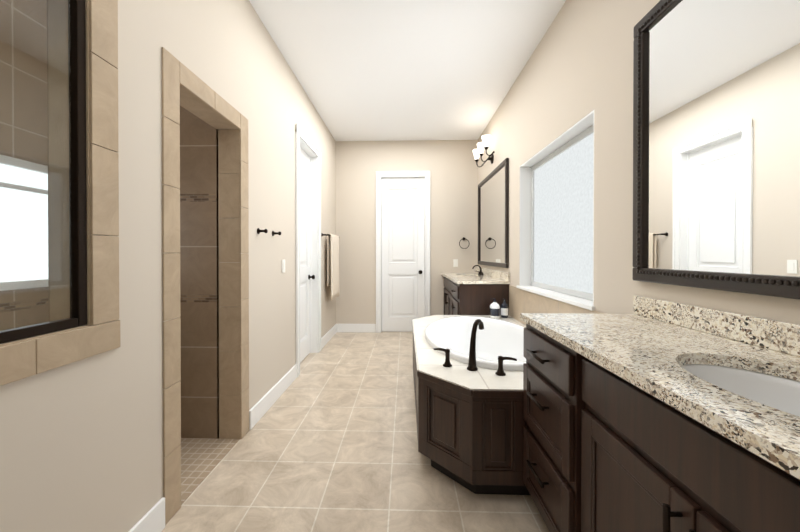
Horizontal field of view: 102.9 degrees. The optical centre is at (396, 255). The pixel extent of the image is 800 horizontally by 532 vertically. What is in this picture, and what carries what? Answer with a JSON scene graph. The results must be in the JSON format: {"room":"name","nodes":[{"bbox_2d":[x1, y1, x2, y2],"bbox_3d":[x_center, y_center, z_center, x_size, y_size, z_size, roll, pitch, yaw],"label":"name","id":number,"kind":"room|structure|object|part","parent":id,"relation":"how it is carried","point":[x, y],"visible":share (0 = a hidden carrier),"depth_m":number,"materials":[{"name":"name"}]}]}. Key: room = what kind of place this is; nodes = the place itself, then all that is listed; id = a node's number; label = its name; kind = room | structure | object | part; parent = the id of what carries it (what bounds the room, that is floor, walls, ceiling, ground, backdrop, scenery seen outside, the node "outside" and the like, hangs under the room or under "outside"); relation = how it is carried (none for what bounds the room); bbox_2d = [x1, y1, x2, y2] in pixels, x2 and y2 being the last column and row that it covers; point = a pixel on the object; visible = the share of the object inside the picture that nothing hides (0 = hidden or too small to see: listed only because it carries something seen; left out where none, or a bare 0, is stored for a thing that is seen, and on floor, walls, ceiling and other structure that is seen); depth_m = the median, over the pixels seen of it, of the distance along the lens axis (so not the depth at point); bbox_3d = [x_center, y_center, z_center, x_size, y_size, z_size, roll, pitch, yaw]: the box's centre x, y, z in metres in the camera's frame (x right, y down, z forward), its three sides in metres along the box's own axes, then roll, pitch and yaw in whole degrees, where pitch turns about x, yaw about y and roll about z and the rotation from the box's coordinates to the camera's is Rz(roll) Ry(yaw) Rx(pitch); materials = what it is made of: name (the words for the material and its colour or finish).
{"room":"bathroom","nodes":[
{"label":"bathroom","id":0,"kind":"room"},
{"bbox_2d":[0,0,48,330],"bbox_3d":[-2.192,-0.277,1.233,0.100,2.970,1.960,0,0,2],"label":"wall","id":1,"kind":"structure","parent":0,"point":[18,35],"depth_m":1.82,"materials":[{"name":"tile"}]},
{"bbox_2d":[0,155,47,290],"bbox_3d":[-2.116,-0.176,1.597,0.030,0.725,0.850,0,0,2],"label":"window","id":2,"kind":"structure","parent":1,"relation":"attached to","point":[29,243],"depth_m":1.80,"materials":[{"name":"white glass"}]},
{"bbox_2d":[0,0,335,531],"bbox_3d":[-1.101,-0.281,1.992,0.152,2.970,6.220,0,0,2],"label":"wall","id":3,"kind":"structure","parent":0,"point":[81,445],"depth_m":1.34,"materials":[{"name":"beige paint"}]},
{"bbox_2d":[0,0,86,343],"bbox_3d":[-1.080,-0.332,0.783,0.032,1.137,0.607,0,0,2],"label":"shower window","id":4,"kind":"structure","parent":3,"relation":"attached to","point":[77,211],"depth_m":1.05,"materials":[{"name":"clear glass"}]},
{"bbox_2d":[0,0,248,524],"bbox_3d":[-1.115,0.097,1.282,0.165,2.217,1.813,0,0,2],"label":"trim","id":5,"kind":"structure","parent":3,"relation":"attached to","point":[184,86],"depth_m":1.19,"materials":[{"name":"tile"}]},
{"bbox_2d":[128,497,164,531],"bbox_3d":[-1.066,1.146,0.224,0.019,0.135,2.390,0,0,2],"label":"baseboard","id":6,"kind":"structure","parent":3,"relation":"attached to","point":[152,519],"depth_m":1.35,"materials":[{"name":"white wood"}]},
{"bbox_2d":[257,228,267,233],"bbox_3d":[-0.980,-0.183,2.340,0.068,0.043,0.044,0,0,2],"label":"robe hook","id":7,"kind":"object","parent":3,"relation":"attached to","point":[264,230],"visible":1,"depth_m":2.33,"materials":[{"name":"brown metal"}]},
{"bbox_2d":[249,364,296,429],"bbox_3d":[-0.997,1.133,2.668,0.015,0.135,0.940,0,0,2],"label":"baseboard","id":8,"kind":"structure","parent":3,"relation":"attached to","point":[265,403],"depth_m":2.52,"materials":[{"name":"white wood"}]},
{"bbox_2d":[272,231,281,235],"bbox_3d":[-0.972,-0.184,2.599,0.068,0.043,0.044,0,0,2],"label":"robe hook","id":9,"kind":"object","parent":3,"relation":"attached to","point":[275,233],"visible":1,"depth_m":2.59,"materials":[{"name":"brown metal"}]},
{"bbox_2d":[282,259,284,272],"bbox_3d":[-0.996,0.089,2.822,0.008,0.116,0.070,0,0,2],"label":"switch plate","id":10,"kind":"object","parent":3,"relation":"attached to","point":[283,266],"visible":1,"depth_m":2.81,"materials":[{"name":"white plastic"}]},
{"bbox_2d":[295,124,320,376],"bbox_3d":[-1.037,-0.054,3.572,0.162,2.499,0.878,0,0,2],"label":"door frame","id":11,"kind":"structure","parent":3,"relation":"in","point":[305,143],"depth_m":3.91,"materials":[{"name":"white wood"}]},
{"bbox_2d":[300,147,314,362],"bbox_3d":[-1.048,-0.013,3.573,0.105,2.400,0.696,0,0,2],"label":"door","id":12,"kind":"structure","parent":11,"relation":"attached to","point":[305,276],"depth_m":3.71,"materials":[{"name":"white wood"}]},
{"bbox_2d":[321,324,336,349],"bbox_3d":[-0.944,1.123,4.492,0.019,0.135,0.950,0,0,2],"label":"baseboard","id":13,"kind":"structure","parent":3,"relation":"attached to","point":[325,339],"depth_m":4.42,"materials":[{"name":"white wood"}]},
{"bbox_2d":[321,233,339,300],"bbox_3d":[-0.896,0.146,4.460,0.114,0.889,0.728,0,0,2],"label":"towel rail","id":14,"kind":"object","parent":3,"relation":"attached to","point":[332,261],"visible":1,"depth_m":4.37,"materials":[{"name":"white fabric"}]},
{"bbox_2d":[327,234,339,300],"bbox_3d":[-0.875,0.146,4.470,0.072,0.889,0.503,0,0,2],"label":"towel","id":15,"kind":"object","parent":14,"relation":"hanging from","point":[332,240],"depth_m":4.38,"materials":[{"name":"beige fabric"}]},
{"bbox_2d":[180,106,219,438],"bbox_3d":[-1.629,-0.282,2.147,0.935,2.970,0.100,0,0,2],"label":"wall","id":16,"kind":"structure","parent":0,"point":[199,278],"depth_m":2.09,"materials":[{"name":"tile"}]},
{"bbox_2d":[162,332,548,531],"bbox_3d":[-0.361,1.254,1.980,3.758,0.100,6.220,0,0,2],"label":"floor","id":17,"kind":"structure","parent":0,"point":[328,442],"depth_m":1.79,"materials":[{"name":"tile"}]},
{"bbox_2d":[181,438,239,504],"bbox_3d":[-1.596,1.206,1.224,1.092,0.004,1.759,0,0,2],"label":"shower floor","id":18,"kind":"structure","parent":17,"relation":"on","point":[201,458],"depth_m":1.89,"materials":[{"name":"tile"}]},
{"bbox_2d":[412,315,529,494],"bbox_3d":[0.654,0.783,2.468,1.034,0.837,1.890,0,0,2],"label":"tub","id":19,"kind":"object","parent":17,"relation":"on","point":[468,385],"visible":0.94,"depth_m":1.68,"materials":[{"name":"brown wood"}]},
{"bbox_2d":[434,319,516,375],"bbox_3d":[0.432,0.503,1.798,0.427,0.271,0.211,0,0,2],"label":"faucet","id":20,"kind":"object","parent":19,"relation":"on","point":[470,365],"depth_m":1.79,"materials":[{"name":"brown metal"}]},
{"bbox_2d":[490,298,499,318],"bbox_3d":[1.001,0.529,3.237,0.100,0.204,0.098,0,0,2],"label":"bottle","id":21,"kind":"object","parent":19,"relation":"on","point":[494,310],"visible":0.98,"depth_m":3.20,"materials":[{"name":"white plastic"}]},
{"bbox_2d":[501,298,507,317],"bbox_3d":[1.108,0.531,3.264,0.076,0.200,0.074,0,0,2],"label":"bottle","id":22,"kind":"object","parent":19,"relation":"on","point":[504,309],"visible":1,"depth_m":3.23,"materials":[{"name":"grey plastic"}]},
{"bbox_2d":[441,273,509,314],"bbox_3d":[0.934,0.743,4.155,0.586,0.898,1.505,0,0,2],"label":"bathroom vanity","id":23,"kind":"object","parent":17,"relation":"on","point":[472,293],"depth_m":3.40,"materials":[{"name":"black wood"}]},
{"bbox_2d":[445,273,508,284],"bbox_3d":[0.950,0.278,4.145,0.555,0.032,1.520,0,0,2],"label":"countertop","id":24,"kind":"structure","parent":23,"relation":"on","point":[474,278],"depth_m":3.59,"materials":[{"name":"beige stone"}]},
{"bbox_2d":[457,273,468,276],"bbox_3d":[0.974,0.362,4.388,0.324,0.163,0.454,0,0,2],"label":"sink","id":25,"kind":"object","parent":24,"relation":"in","point":[458,274],"depth_m":4.59,"materials":[{"name":"beige stone"}]},
{"bbox_2d":[473,265,484,276],"bbox_3d":[1.114,0.191,4.383,0.138,0.137,0.258,0,0,2],"label":"faucet","id":26,"kind":"object","parent":24,"relation":"on","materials":[{"name":"brown metal"}]},
{"bbox_2d":[520,319,799,531],"bbox_3d":[0.823,0.764,0.248,0.586,0.898,2.545,0,0,2],"label":"bathroom vanity","id":27,"kind":"object","parent":17,"relation":"on","point":[652,415],"depth_m":0.85,"materials":[{"name":"black wood"}]},
{"bbox_2d":[520,313,799,470],"bbox_3d":[0.838,0.299,0.252,0.555,0.032,2.560,0,0,2],"label":"countertop","id":28,"kind":"structure","parent":27,"relation":"on","point":[639,346],"depth_m":0.87,"materials":[{"name":"beige stone"}]},
{"bbox_2d":[668,359,799,414],"bbox_3d":[0.858,0.383,0.670,0.354,0.163,0.524,0,0,2],"label":"sink","id":29,"kind":"object","parent":28,"relation":"in","point":[771,384],"depth_m":0.85,"materials":[{"name":"white ceramic"}]},
{"bbox_2d":[336,140,477,323],"bbox_3d":[0.158,-0.298,4.998,2.473,2.970,0.140,0,0,2],"label":"wall","id":30,"kind":"structure","parent":0,"point":[451,166],"depth_m":4.92,"materials":[{"name":"beige paint"}]},
{"bbox_2d":[337,324,375,332],"bbox_3d":[-0.616,1.120,4.950,0.589,0.135,0.016,0,0,2],"label":"baseboard","id":31,"kind":"structure","parent":30,"relation":"attached to","point":[358,328],"depth_m":4.94,"materials":[{"name":"white wood"}]},
{"bbox_2d":[376,171,429,332],"bbox_3d":[0.106,-0.060,4.987,0.840,2.495,0.162,0,0,2],"label":"door frame","id":32,"kind":"structure","parent":30,"relation":"in","point":[402,174],"depth_m":4.92,"materials":[{"name":"white wood"}]},
{"bbox_2d":[381,178,424,331],"bbox_3d":[0.105,-0.017,4.941,0.670,2.392,0.105,0,0,2],"label":"door","id":33,"kind":"structure","parent":32,"relation":"attached to","point":[403,252],"depth_m":4.96,"materials":[{"name":"white wood"}]},
{"bbox_2d":[453,259,457,266],"bbox_3d":[0.914,0.108,4.902,0.070,0.116,0.008,0,0,2],"label":"electrical outlet plate","id":34,"kind":"object","parent":30,"relation":"attached to","point":[455,262],"visible":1,"depth_m":4.90,"materials":[{"name":"white plastic"}]},
{"bbox_2d":[249,0,565,140],"bbox_3d":[-0.361,-1.816,1.963,3.758,0.100,6.220,0,0,2],"label":"ceiling","id":35,"kind":"structure","parent":0,"point":[385,70],"depth_m":2.84,"materials":[{"name":"white paint"}]},
{"bbox_2d":[478,0,799,324],"bbox_3d":[1.262,-0.281,1.925,0.210,2.970,6.220,0,0,2],"label":"wall","id":36,"kind":"structure","parent":0,"point":[578,66],"depth_m":1.84,"materials":[{"name":"beige paint"}]},
{"bbox_2d":[473,135,494,166],"bbox_3d":[1.128,-1.303,4.064,0.198,0.255,0.612,0,0,2],"label":"sconce","id":37,"kind":"object","parent":36,"relation":"attached to","point":[481,146],"visible":1,"depth_m":4.03,"materials":[{"name":"white glass"}]},
{"bbox_2d":[478,158,508,267],"bbox_3d":[1.212,-0.465,4.091,0.030,1.185,1.350,0,0,2],"label":"mirror","id":38,"kind":"object","parent":36,"relation":"attached to","point":[493,217],"visible":1,"depth_m":3.91,"materials":[{"name":"black mirror"}]},
{"bbox_2d":[481,269,508,280],"bbox_3d":[1.217,0.218,4.137,0.021,0.088,1.520,0,0,2],"label":"backsplash","id":39,"kind":"structure","parent":36,"relation":"attached to","point":[488,272],"depth_m":3.85,"materials":[{"name":"beige stone"}]},
{"bbox_2d":[516,110,594,310],"bbox_3d":[1.247,-0.275,2.490,0.172,1.184,1.270,0,0,2],"label":"window","id":40,"kind":"structure","parent":36,"relation":"in","point":[556,218],"depth_m":2.50,"materials":[{"name":"white glass"}]},
{"bbox_3d":[1.306,-0.283,2.489,0.007,1.062,1.120,0,0,2],"label":"glass","id":41,"kind":"part","parent":40,"relation":"part of","materials":[{"name":"white glass"}]},
{"bbox_2d":[632,0,799,299],"bbox_3d":[1.109,-0.481,0.618,0.038,1.205,1.800,0,0,2],"label":"mirror","id":42,"kind":"object","parent":36,"relation":"attached to","point":[716,144],"visible":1,"depth_m":1.12,"materials":[{"name":"black mirror"}]},
{"bbox_2d":[632,295,799,354],"bbox_3d":[1.105,0.239,0.244,0.021,0.088,2.560,0,0,2],"label":"backsplash","id":43,"kind":"structure","parent":36,"relation":"attached to","point":[778,335],"depth_m":1.08,"materials":[{"name":"beige stone"}]}
]}

